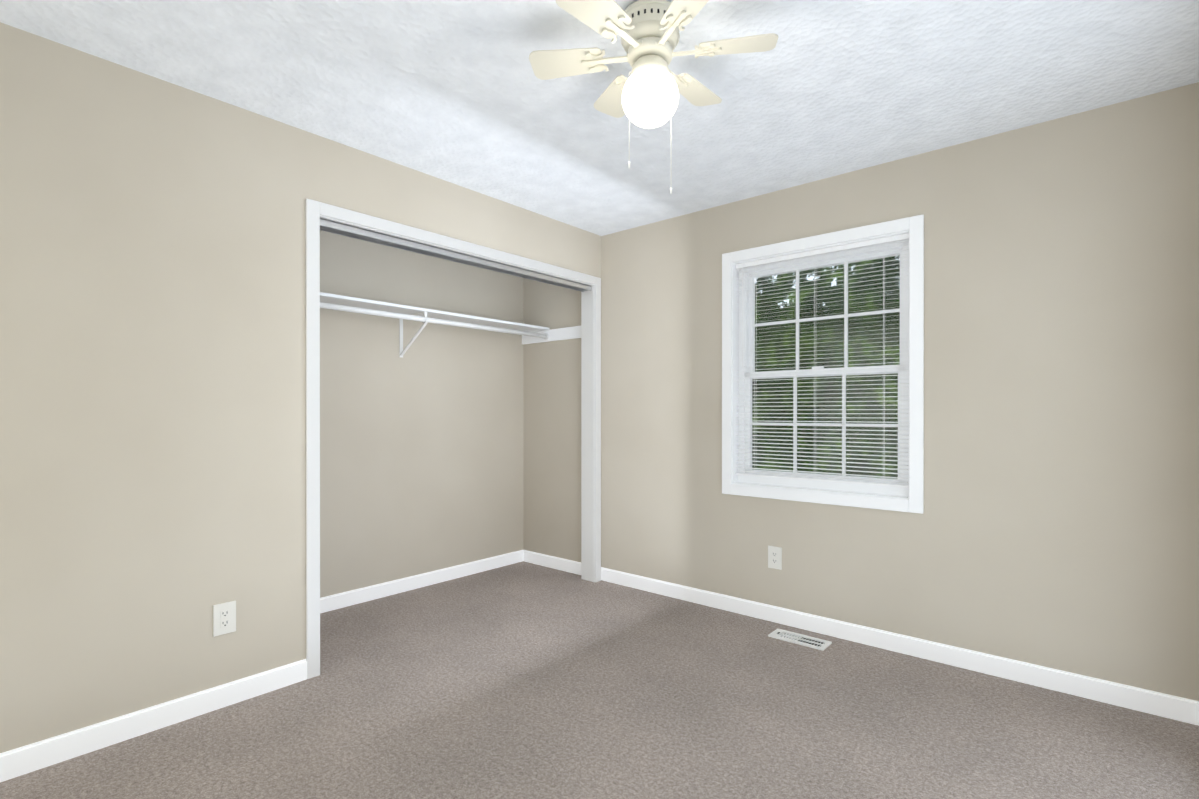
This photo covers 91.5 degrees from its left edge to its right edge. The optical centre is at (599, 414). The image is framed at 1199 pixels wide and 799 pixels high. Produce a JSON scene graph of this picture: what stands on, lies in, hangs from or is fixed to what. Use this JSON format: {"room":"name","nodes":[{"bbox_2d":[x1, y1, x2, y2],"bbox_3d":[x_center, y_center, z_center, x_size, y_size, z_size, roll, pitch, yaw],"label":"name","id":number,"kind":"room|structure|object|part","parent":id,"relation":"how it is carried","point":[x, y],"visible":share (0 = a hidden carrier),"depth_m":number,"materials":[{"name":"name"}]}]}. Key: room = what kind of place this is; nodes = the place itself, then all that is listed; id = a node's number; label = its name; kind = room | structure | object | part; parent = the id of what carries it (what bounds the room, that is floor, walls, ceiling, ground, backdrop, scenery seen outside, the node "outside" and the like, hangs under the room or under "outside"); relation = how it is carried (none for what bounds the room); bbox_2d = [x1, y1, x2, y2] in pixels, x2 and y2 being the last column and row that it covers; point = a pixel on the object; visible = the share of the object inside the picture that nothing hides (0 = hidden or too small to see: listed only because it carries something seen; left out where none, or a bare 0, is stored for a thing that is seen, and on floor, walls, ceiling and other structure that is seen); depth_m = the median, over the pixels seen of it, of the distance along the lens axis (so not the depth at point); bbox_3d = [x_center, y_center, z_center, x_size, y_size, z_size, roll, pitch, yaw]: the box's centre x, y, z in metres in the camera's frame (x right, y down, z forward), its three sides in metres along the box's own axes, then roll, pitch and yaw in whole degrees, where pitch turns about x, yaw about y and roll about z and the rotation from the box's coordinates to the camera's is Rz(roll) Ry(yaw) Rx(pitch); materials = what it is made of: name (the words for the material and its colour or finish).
{"room":"empty bedroom","nodes":[
{"label":"empty bedroom","id":0,"kind":"room"},
{"bbox_2d":[0,22,600,752],"bbox_3d":[-1.236,-0.044,2.776,0.115,2.440,3.715,0,0,41],"label":"wall","id":1,"kind":"structure","parent":0,"point":[152,370],"depth_m":2.18,"materials":[{"name":"paint"}]},
{"bbox_2d":[0,659,306,781],"bbox_3d":[-1.802,1.133,2.018,0.013,0.090,1.533,0,0,41],"label":"baseboard","id":2,"kind":"structure","parent":1,"relation":"attached to","point":[22,760],"depth_m":2.15,"materials":[{"name":"white wood"}]},
{"bbox_2d":[213,600,235,636],"bbox_3d":[-1.514,0.823,2.360,0.008,0.125,0.080,0,0,41],"label":"outlet","id":3,"kind":"object","parent":1,"relation":"attached to","point":[227,609],"visible":1,"depth_m":2.36,"materials":[{"name":"white plastic"}]},
{"bbox_2d":[306,199,600,678],"bbox_3d":[-0.694,0.106,3.401,0.133,2.137,2.014,0,0,41],"label":"trim","id":4,"kind":"structure","parent":1,"relation":"attached to","point":[316,211],"depth_m":3.01,"materials":[{"name":"white wood"}]},
{"bbox_2d":[320,218,590,291],"bbox_3d":[-0.699,-0.884,3.403,0.075,0.032,1.890,0,0,41],"label":"rail","id":5,"kind":"object","parent":1,"relation":"attached to","point":[367,235],"visible":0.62,"depth_m":3.18,"materials":[{"name":"silver metal"}]},
{"bbox_2d":[320,230,523,597],"bbox_3d":[-1.350,-0.047,3.905,0.115,2.440,2.485,0,0,41],"label":"wall","id":6,"kind":"structure","parent":0,"point":[443,446],"depth_m":3.94,"materials":[{"name":"paint"}]},
{"bbox_2d":[399,311,428,357],"bbox_3d":[-1.194,-0.513,3.761,0.308,0.270,0.024,0,0,41],"label":"shelf bracket","id":7,"kind":"object","parent":6,"relation":"attached to","point":[401,352],"visible":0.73,"depth_m":3.83,"materials":[{"name":"white metal"}]},
{"bbox_2d":[320,550,523,612],"bbox_3d":[-1.320,1.129,3.847,0.013,0.090,2.200,0,0,41],"label":"baseboard","id":8,"kind":"structure","parent":6,"relation":"attached to","point":[340,600],"depth_m":3.93,"materials":[{"name":"white wood"}]},
{"bbox_2d":[0,561,1198,798],"bbox_3d":[-0.309,1.228,2.099,4.050,0.100,3.885,0,0,41],"label":"floor","id":9,"kind":"structure","parent":0,"point":[522,679],"depth_m":2.23,"materials":[{"name":"carpet"}]},
{"bbox_2d":[768,629,831,650],"bbox_3d":[1.044,1.172,3.051,0.290,0.009,0.125,0,0,41],"label":"air vent register","id":10,"kind":"object","parent":9,"relation":"on","point":[804,640],"visible":0.98,"depth_m":3.04,"materials":[{"name":"white metal"}]},
{"bbox_2d":[0,0,1198,235],"bbox_3d":[-0.309,-1.312,2.092,4.050,0.100,3.885,0,0,41],"label":"ceiling","id":11,"kind":"structure","parent":0,"point":[456,92],"depth_m":2.19,"materials":[{"name":"white paint"}]},
{"bbox_2d":[529,0,777,193],"bbox_3d":[0.159,-0.979,1.839,0.709,0.565,0.771,0,0,41],"label":"ceiling fan","id":12,"kind":"object","parent":11,"relation":"hanging from","point":[645,94],"visible":1,"depth_m":1.78,"materials":[{"name":"beige"}]},
{"bbox_3d":[0.159,-0.996,1.839,0.178,0.168,0.178,0,0,41],"label":"light globe","id":13,"kind":"part","parent":12,"relation":"part of"},
{"bbox_2d":[524,82,1198,700],"bbox_3d":[0.944,-0.045,3.469,3.930,2.440,0.170,0,0,41],"label":"wall","id":14,"kind":"structure","parent":0,"point":[1055,526],"depth_m":2.66,"materials":[{"name":"paint"}]},
{"bbox_2d":[522,326,580,344],"bbox_3d":[-0.350,-0.606,4.447,0.701,0.089,0.019,0,0,41],"label":"cleat","id":15,"kind":"object","parent":14,"relation":"attached to","point":[566,333],"visible":0.21,"depth_m":4.40,"materials":[{"name":"white wood"}]},
{"bbox_2d":[320,302,548,339],"bbox_3d":[-1.107,-0.598,3.661,0.052,0.052,2.162,0,0,41],"label":"closet rod","id":16,"kind":"object","parent":15,"relation":"attached to","point":[545,336],"visible":0.56,"depth_m":3.65,"materials":[{"name":"white metal"}]},
{"bbox_2d":[320,292,549,331],"bbox_3d":[-1.210,-0.657,3.748,0.300,0.018,2.200,0,0,41],"label":"shelf board","id":17,"kind":"object","parent":15,"relation":"on","point":[371,304],"visible":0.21,"depth_m":3.70,"materials":[{"name":"white wood"}]},
{"bbox_2d":[524,550,580,574],"bbox_3d":[-0.334,1.127,4.443,0.675,0.090,0.013,0,0,41],"label":"baseboard","id":18,"kind":"structure","parent":14,"relation":"attached to","point":[549,561],"depth_m":4.45,"materials":[{"name":"white wood"}]},
{"bbox_2d":[768,545,781,569],"bbox_3d":[0.994,0.810,3.312,0.080,0.125,0.008,0,0,41],"label":"outlet","id":19,"kind":"object","parent":14,"relation":"attached to","point":[777,552],"visible":1,"depth_m":3.31,"materials":[{"name":"white plastic"}]},
{"bbox_2d":[722,214,923,513],"bbox_3d":[1.207,-0.245,3.233,1.082,1.442,0.186,0,0,41],"label":"window unit","id":20,"kind":"structure","parent":14,"relation":"in","point":[903,238],"depth_m":3.18,"materials":[{"name":"white"}]},
{"bbox_3d":[1.231,-0.250,3.262,0.860,1.210,0.038,0,0,41],"label":"glass","id":21,"kind":"part","parent":20,"relation":"part of","materials":[{"name":"clear glass"}]},
{"bbox_2d":[601,567,1195,724],"bbox_3d":[1.135,1.130,3.188,2.960,0.090,0.013,0,0,41],"label":"baseboard","id":22,"kind":"structure","parent":14,"relation":"attached to","point":[1173,707],"depth_m":2.76,"materials":[{"name":"white wood"}]},
{"bbox_2d":[1196,701,1198,725],"bbox_3d":[1.121,1.137,0.841,0.013,0.090,3.600,0,0,41],"label":"baseboard","id":23,"kind":"structure","parent":14,"relation":"attached to","point":[1197,702],"depth_m":2.21,"materials":[{"name":"white wood"}]},
{"label":"outside","id":24,"kind":"structure","parent":0,"visible":0},
{"bbox_2d":[752,255,899,478],"bbox_3d":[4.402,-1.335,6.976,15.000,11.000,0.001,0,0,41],"label":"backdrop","id":25,"kind":"structure","parent":24,"point":[867,337],"depth_m":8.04,"materials":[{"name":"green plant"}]}
]}

